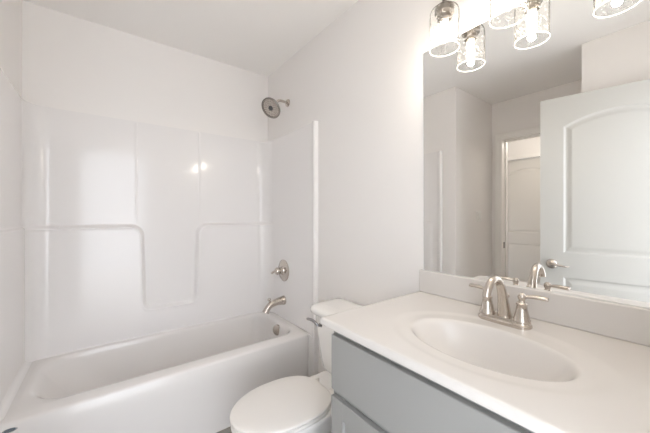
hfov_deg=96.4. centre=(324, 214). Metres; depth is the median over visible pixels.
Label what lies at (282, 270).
shower valve
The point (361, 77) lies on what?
wall
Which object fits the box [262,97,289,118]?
shower fixture
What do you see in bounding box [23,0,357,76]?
ceiling
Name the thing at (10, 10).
wall
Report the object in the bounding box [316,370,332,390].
toilet hinge
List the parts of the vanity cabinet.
door panel, cabinet door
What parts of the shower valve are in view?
handle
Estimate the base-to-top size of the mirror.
0.973 m
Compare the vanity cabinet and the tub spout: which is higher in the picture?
the tub spout
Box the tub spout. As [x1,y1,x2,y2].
[262,295,285,313]
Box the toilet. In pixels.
[230,298,361,432]
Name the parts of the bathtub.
overflow plate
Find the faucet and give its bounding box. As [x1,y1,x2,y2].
[469,275,548,330]
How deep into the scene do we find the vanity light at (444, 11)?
1.10 m
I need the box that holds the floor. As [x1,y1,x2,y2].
[217,426,231,432]
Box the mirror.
[424,0,649,308]
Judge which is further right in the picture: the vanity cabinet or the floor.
the vanity cabinet
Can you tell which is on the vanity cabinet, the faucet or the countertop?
the countertop
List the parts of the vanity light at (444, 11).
bulb, lamp shade, bulb, lamp shade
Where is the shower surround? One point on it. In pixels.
(113, 230)
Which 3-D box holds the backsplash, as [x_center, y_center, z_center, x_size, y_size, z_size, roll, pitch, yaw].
[0.697,0.295,0.962,0.019,0.098,0.886,0,0,-37]
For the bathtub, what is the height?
0.400 m
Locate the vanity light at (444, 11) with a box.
[430,0,528,55]
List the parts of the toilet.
lid, seat, bowl, lever, tank, tank lid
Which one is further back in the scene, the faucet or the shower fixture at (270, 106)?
the shower fixture at (270, 106)
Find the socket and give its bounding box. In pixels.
[435,0,453,25]
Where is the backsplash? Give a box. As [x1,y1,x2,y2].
[419,269,649,346]
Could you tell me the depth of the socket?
1.10 m
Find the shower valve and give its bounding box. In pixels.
[271,260,288,280]
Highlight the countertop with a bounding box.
[320,269,649,432]
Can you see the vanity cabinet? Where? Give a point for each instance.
(374, 393)
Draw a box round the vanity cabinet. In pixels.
[331,331,534,432]
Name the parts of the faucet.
lever, handle, spout, handle, lever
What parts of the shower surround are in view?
panel, panel, panel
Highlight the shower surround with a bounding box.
[0,68,317,420]
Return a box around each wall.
[0,0,21,97]
[22,0,267,141]
[268,0,642,372]
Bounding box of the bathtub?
[0,312,309,432]
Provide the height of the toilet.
0.729 m
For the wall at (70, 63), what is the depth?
1.96 m

